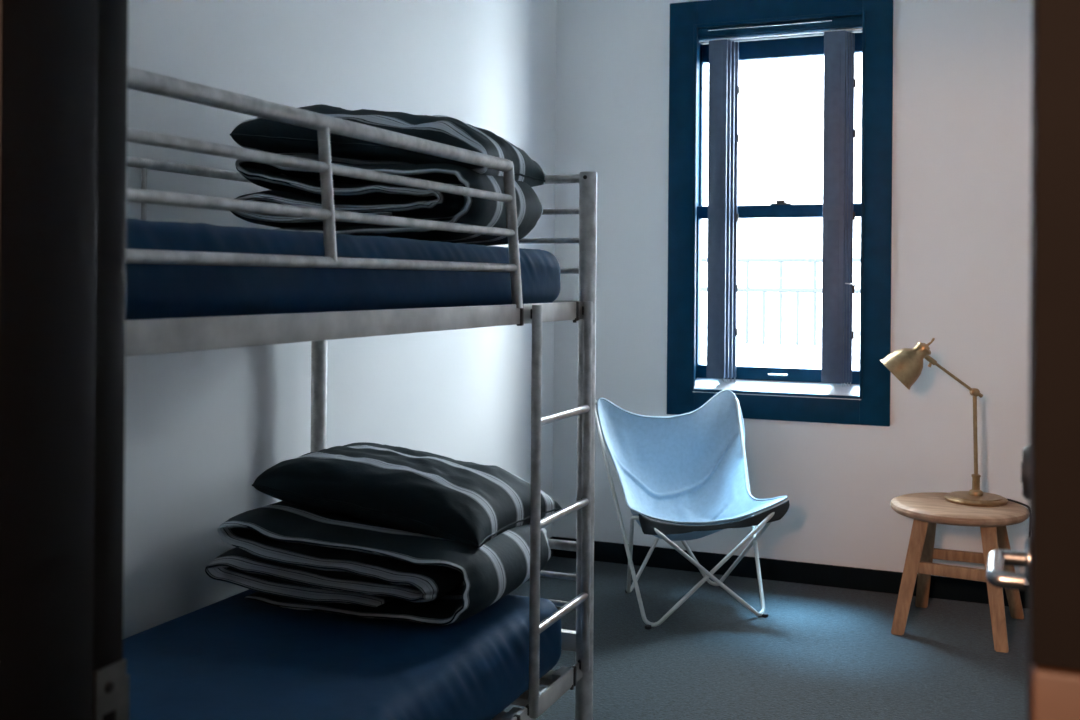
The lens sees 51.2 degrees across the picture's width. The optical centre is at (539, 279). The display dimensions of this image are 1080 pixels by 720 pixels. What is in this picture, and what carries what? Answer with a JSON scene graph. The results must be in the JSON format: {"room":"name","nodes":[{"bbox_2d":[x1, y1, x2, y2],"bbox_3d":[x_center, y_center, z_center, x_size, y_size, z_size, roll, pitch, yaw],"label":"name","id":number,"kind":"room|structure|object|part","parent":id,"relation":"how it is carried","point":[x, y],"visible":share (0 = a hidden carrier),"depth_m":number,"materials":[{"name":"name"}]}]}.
{"room":"dormitory","nodes":[
{"label":"dormitory","id":0,"kind":"room"},
{"bbox_2d":[123,0,555,638],"bbox_3d":[-0.813,-0.176,3.505,0.120,3.000,4.270,0,0,23],"label":"wall","id":1,"kind":"structure","parent":0,"point":[201,426],"depth_m":3.50,"materials":[{"name":"paint"}]},
{"bbox_2d":[549,537,553,557],"bbox_3d":[-0.765,1.278,3.471,0.016,0.093,4.254,0,0,23],"label":"baseboard","id":2,"kind":"structure","parent":1,"relation":"attached to","point":[552,550],"depth_m":5.41,"materials":[{"name":"black paint"}]},
{"bbox_2d":[503,556,1026,719],"bbox_3d":[0.062,1.381,1.976,4.500,0.100,6.400,0,0,23],"label":"floor","id":3,"kind":"structure","parent":0,"point":[819,652],"depth_m":4.04,"materials":[{"name":"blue carpet"}]},
{"bbox_2d":[125,67,596,719],"bbox_3d":[-0.666,0.510,2.370,0.934,1.630,2.070,0,0,23],"label":"bunk bed","id":4,"kind":"object","parent":3,"relation":"on","point":[168,335],"visible":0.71,"depth_m":2.38,"materials":[{"name":"grey metal"}]},
{"bbox_3d":[-0.681,0.504,3.470,0.049,1.618,0.049,0,0,23],"label":"bed post","id":5,"kind":"part","parent":4,"relation":"part of","materials":[{"name":"grey metal"}]},
{"bbox_2d":[123,589,560,719],"bbox_3d":[-0.699,0.957,2.378,0.880,0.199,1.951,0,0,23],"label":"mattress","id":6,"kind":"object","parent":4,"relation":"on","point":[236,657],"visible":0.65,"depth_m":2.57,"materials":[{"name":"blue fabric"}]},
{"bbox_2d":[205,501,550,624],"bbox_3d":[-0.427,0.742,3.069,0.806,0.238,0.574,0,0,23],"label":"duvet","id":7,"kind":"object","parent":6,"relation":"on","point":[293,556],"visible":0.79,"depth_m":2.86,"materials":[{"name":"fabric"}]},
{"bbox_2d":[252,442,561,547],"bbox_3d":[-0.371,0.593,3.202,0.725,0.211,0.521,0,0,25],"label":"pillow","id":8,"kind":"object","parent":7,"relation":"on","point":[399,488],"visible":0.94,"depth_m":3.04,"materials":[{"name":"fabric"}]},
{"bbox_2d":[126,218,560,319],"bbox_3d":[-0.687,-0.013,2.387,0.838,0.164,1.980,0,0,23],"label":"mattress","id":9,"kind":"object","parent":4,"relation":"on","point":[153,291],"visible":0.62,"depth_m":1.98,"materials":[{"name":"blue fabric"}]},
{"bbox_2d":[230,159,542,245],"bbox_3d":[-0.406,-0.211,3.034,0.746,0.234,0.548,0,0,20],"label":"duvet","id":10,"kind":"object","parent":9,"relation":"on","point":[287,186],"visible":0.65,"depth_m":2.81,"materials":[{"name":"fabric"}]},
{"bbox_2d":[230,104,545,186],"bbox_3d":[-0.395,-0.358,3.069,0.730,0.231,0.511,0,0,19],"label":"pillow","id":11,"kind":"object","parent":10,"relation":"on","point":[260,134],"visible":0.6,"depth_m":2.88,"materials":[{"name":"fabric"}]},
{"bbox_3d":[-0.280,0.904,3.300,0.877,0.016,0.016,0,0,23],"label":"rail","id":12,"kind":"part","parent":4,"relation":"part of","materials":[{"name":"grey metal"}]},
{"bbox_3d":[-0.272,-0.113,3.300,0.877,0.016,0.016,0,0,23],"label":"rail","id":13,"kind":"part","parent":4,"relation":"part of","materials":[{"name":"grey metal"}]},
{"bbox_3d":[-0.279,0.825,3.300,0.877,0.016,0.016,0,0,23],"label":"rail","id":14,"kind":"part","parent":4,"relation":"part of","materials":[{"name":"grey metal"}]},
{"bbox_3d":[-0.271,-0.194,3.300,0.877,0.016,0.016,0,0,23],"label":"rail","id":15,"kind":"part","parent":4,"relation":"part of","materials":[{"name":"grey metal"}]},
{"bbox_3d":[-0.271,-0.285,3.300,0.877,0.025,0.025,0,0,23],"label":"rail","id":16,"kind":"part","parent":4,"relation":"part of","materials":[{"name":"grey metal"}]},
{"bbox_3d":[-0.279,0.739,3.300,0.877,0.027,0.027,0,0,23],"label":"rail","id":17,"kind":"part","parent":4,"relation":"part of","materials":[{"name":"grey metal"}]},
{"bbox_3d":[-0.273,-0.028,3.300,0.877,0.016,0.016,0,0,23],"label":"rail","id":18,"kind":"part","parent":4,"relation":"part of","materials":[{"name":"grey metal"}]},
{"bbox_3d":[0.127,0.510,3.130,0.049,1.618,0.049,0,0,23],"label":"bed post","id":19,"kind":"part","parent":4,"relation":"part of","materials":[{"name":"grey metal"}]},
{"bbox_2d":[595,389,789,629],"bbox_3d":[0.618,0.910,4.629,0.756,0.850,0.628,0,0,-19],"label":"chair","id":20,"kind":"object","parent":3,"relation":"on","point":[682,477],"visible":0.99,"depth_m":4.83,"materials":[{"name":"blue fabric"}]},
{"bbox_3d":[0.610,0.924,4.638,0.794,0.814,0.537,0,0,-25],"label":"frame rod","id":21,"kind":"part","parent":20,"relation":"part of","materials":[{"name":"white metal"}]},
{"bbox_2d":[890,492,1027,652],"bbox_3d":[1.618,1.103,4.364,0.505,0.480,0.519,0,0,23],"label":"stool","id":22,"kind":"object","parent":3,"relation":"on","point":[927,509],"visible":0.84,"depth_m":4.26,"materials":[{"name":"brown wood"}]},
{"bbox_3d":[1.409,1.121,4.295,0.166,0.440,0.072,0,0,-10],"label":"leg","id":23,"kind":"part","parent":22,"relation":"part of","materials":[{"name":"brown wood"}]},
{"bbox_3d":[1.572,1.122,4.582,0.067,0.440,0.172,0,0,5],"label":"leg","id":24,"kind":"part","parent":22,"relation":"part of","materials":[{"name":"brown wood"}]},
{"bbox_2d":[880,338,1027,507],"bbox_3d":[1.706,0.788,4.395,0.764,1.124,0.256,0,0,-2],"label":"desk lamp","id":25,"kind":"object","parent":22,"relation":"on","point":[906,364],"visible":0.81,"depth_m":4.36,"materials":[{"name":"gold metal"}]},
{"bbox_3d":[1.417,0.338,4.394,0.180,0.180,0.159,0,0,23],"label":"lamp shade","id":26,"kind":"part","parent":25,"relation":"part of","materials":[{"name":"gold metal"}]},
{"bbox_3d":[1.605,0.370,4.407,0.194,0.144,0.011,0,0,0],"label":"arm","id":27,"kind":"part","parent":25,"relation":"part of","materials":[{"name":"gold metal"}]},
{"bbox_3d":[1.918,1.102,4.442,0.134,0.499,0.344,0,0,41],"label":"power cord","id":28,"kind":"part","parent":25,"relation":"part of","materials":[{"name":"black rubber"}]},
{"bbox_3d":[1.617,0.884,4.357,0.505,0.042,0.503,0,0,23],"label":"seat","id":29,"kind":"part","parent":22,"relation":"part of","materials":[{"name":"brown wood"}]},
{"bbox_3d":[1.665,1.123,4.141,0.070,0.440,0.167,0,0,-4],"label":"leg","id":30,"kind":"part","parent":22,"relation":"part of","materials":[{"name":"brown wood"}]},
{"bbox_3d":[1.843,1.125,4.463,0.199,0.440,0.072,0,0,-31],"label":"leg","id":31,"kind":"part","parent":22,"relation":"part of","materials":[{"name":"brown wood"}]},
{"bbox_2d":[552,0,1031,584],"bbox_3d":[1.368,-0.159,4.990,2.990,3.200,0.160,0,0,23],"label":"wall","id":32,"kind":"structure","parent":0,"point":[960,243],"depth_m":4.84,"materials":[{"name":"paint"}]},
{"bbox_2d":[667,0,892,425],"bbox_3d":[1.079,-0.325,5.093,0.990,1.898,0.175,0,0,23],"label":"window","id":33,"kind":"structure","parent":32,"relation":"in","point":[763,29],"depth_m":5.05,"materials":[{"name":"blue paint"}]},
{"bbox_2d":[706,39,739,381],"bbox_3d":[0.837,-0.313,5.137,0.131,1.549,0.080,0,0,23],"label":"shutter","id":34,"kind":"object","parent":33,"relation":"attached to","point":[724,88],"visible":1,"depth_m":5.11,"materials":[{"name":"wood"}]},
{"bbox_2d":[725,40,731,377],"bbox_3d":[0.823,-0.322,5.132,0.084,1.532,0.017,0,0,23],"label":"shutter","id":35,"kind":"object","parent":33,"relation":"attached to","point":[728,43],"depth_m":5.11,"materials":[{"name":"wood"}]},
{"bbox_2d":[729,41,734,377],"bbox_3d":[0.842,-0.321,5.146,0.084,1.532,0.017,0,0,23],"label":"shutter","id":36,"kind":"object","parent":33,"relation":"attached to","point":[731,43],"depth_m":5.13,"materials":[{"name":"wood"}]},
{"bbox_2d":[732,42,738,377],"bbox_3d":[0.861,-0.321,5.161,0.084,1.532,0.017,0,0,23],"label":"shutter","id":37,"kind":"object","parent":33,"relation":"attached to","point":[735,45],"depth_m":5.14,"materials":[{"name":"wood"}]},
{"bbox_3d":[1.057,0.487,5.051,0.753,0.063,0.078,0,0,23],"label":"sill","id":38,"kind":"part","parent":33,"relation":"part of","materials":[{"name":"paint"}]},
{"bbox_3d":[1.083,0.059,5.103,0.764,0.798,0.036,0,0,23],"label":"sash","id":39,"kind":"part","parent":33,"relation":"part of","materials":[{"name":"blue paint"}]},
{"bbox_3d":[1.087,-0.327,5.104,0.820,1.750,0.150,0,0,23],"label":"frame","id":40,"kind":"part","parent":33,"relation":"part of","materials":[{"name":"blue paint"}]},
{"bbox_3d":[1.071,0.425,5.075,0.094,0.012,0.026,0,0,23],"label":"lift handle","id":41,"kind":"part","parent":33,"relation":"part of","materials":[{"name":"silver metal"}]},
{"bbox_3d":[1.069,-1.130,5.048,0.733,0.040,0.040,0,0,23],"label":"head rail","id":42,"kind":"part","parent":33,"relation":"part of","materials":[{"name":"blue paint"}]},
{"bbox_3d":[1.104,-0.690,5.140,0.764,0.814,0.036,0,0,23],"label":"sash","id":43,"kind":"part","parent":33,"relation":"part of","materials":[{"name":"blue paint"}]},
{"bbox_2d":[821,30,855,386],"bbox_3d":[1.313,-0.309,4.925,0.146,1.549,0.102,0,0,23],"label":"shutter","id":44,"kind":"object","parent":33,"relation":"attached to","point":[839,133],"visible":1,"depth_m":4.91,"materials":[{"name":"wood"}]},
{"bbox_2d":[844,31,848,382],"bbox_3d":[1.297,-0.318,4.932,0.093,1.532,0.017,0,0,23],"label":"shutter","id":45,"kind":"object","parent":33,"relation":"attached to","point":[846,33],"depth_m":4.91,"materials":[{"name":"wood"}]},
{"bbox_2d":[846,32,851,382],"bbox_3d":[1.314,-0.318,4.948,0.093,1.532,0.017,0,0,23],"label":"shutter","id":46,"kind":"object","parent":33,"relation":"attached to","point":[848,34],"depth_m":4.93,"materials":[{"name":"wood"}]},
{"bbox_2d":[849,33,854,381],"bbox_3d":[1.331,-0.318,4.964,0.093,1.532,0.017,0,0,23],"label":"shutter","id":47,"kind":"object","parent":33,"relation":"attached to","point":[851,35],"depth_m":4.94,"materials":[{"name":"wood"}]},
{"bbox_2d":[552,536,1027,607],"bbox_3d":[1.323,1.294,4.909,2.750,0.093,0.016,0,0,23],"label":"baseboard","id":48,"kind":"structure","parent":32,"relation":"attached to","point":[948,588],"depth_m":4.98,"materials":[{"name":"black paint"}]},
{"bbox_3d":[-0.343,-0.173,0.920,2.990,3.000,0.130,0,0,23],"label":"wall","id":49,"kind":"structure","parent":0,"visible":0},
{"bbox_2d":[0,0,128,719],"bbox_3d":[-0.433,0.237,0.952,0.101,2.180,0.152,0,0,23],"label":"trim","id":50,"kind":"structure","parent":49,"relation":"attached to","point":[64,63],"depth_m":0.92,"materials":[{"name":"black paint"}]},
{"bbox_3d":[-0.381,0.414,0.990,0.014,0.155,0.040,0,0,23],"label":"strike plate","id":51,"kind":"part","parent":50,"relation":"part of","materials":[{"name":"metal"}]},
{"bbox_2d":[986,446,1028,590],"bbox_3d":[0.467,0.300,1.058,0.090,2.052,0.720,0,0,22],"label":"door handle","id":52,"kind":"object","parent":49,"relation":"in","point":[996,576],"depth_m":1.30,"materials":[{"name":"brushed metal"},{"name":"dark paint"}]},
{"bbox_3d":[0.534,0.329,1.287,0.045,0.020,0.120,0,0,23],"label":"lever","id":53,"kind":"part","parent":52,"relation":"part of","materials":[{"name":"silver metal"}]},
{"bbox_3d":[0.574,0.329,1.325,0.009,0.053,0.053,0,0,23],"label":"handle","id":54,"kind":"part","parent":52,"relation":"part of","materials":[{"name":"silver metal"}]},
{"bbox_2d":[1027,0,1079,719],"bbox_3d":[0.419,0.243,0.591,0.300,2.180,0.152,0,0,23],"label":"door","id":55,"kind":"structure","parent":49,"relation":"attached to","point":[1053,606],"depth_m":0.58,"materials":[{"name":"paint"}]},
{"label":"outside","id":56,"kind":"structure","parent":0,"visible":0},
{"bbox_3d":[4.085,4.712,12.513,30.000,0.100,15.835,0,0,23],"label":"ground","id":57,"kind":"structure","parent":56,"visible":0},
{"bbox_2d":[701,53,861,334],"bbox_3d":[4.641,0.291,13.751,20.200,8.750,3.150,0,0,23],"label":"sky","id":58,"kind":"structure","parent":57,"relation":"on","point":[781,101],"depth_m":12.99,"materials":[{"name":"white"}]},
{"bbox_2d":[701,257,859,369],"bbox_3d":[2.893,0.324,11.529,8.500,1.057,2.599,0,0,23],"label":"balcony","id":59,"kind":"object","parent":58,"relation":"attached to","point":[784,350],"visible":0.16,"depth_m":10.49,"materials":[{"name":"grey paint"}]},
{"bbox_3d":[2.429,0.095,10.423,8.500,0.046,0.046,0,0,23],"label":"rail","id":60,"kind":"part","parent":59,"relation":"part of","materials":[{"name":"white metal"}]},
{"bbox_3d":[2.432,-0.185,10.423,8.500,0.046,0.046,0,0,23],"label":"handrail","id":61,"kind":"part","parent":59,"relation":"part of","materials":[{"name":"white metal"}]}
]}

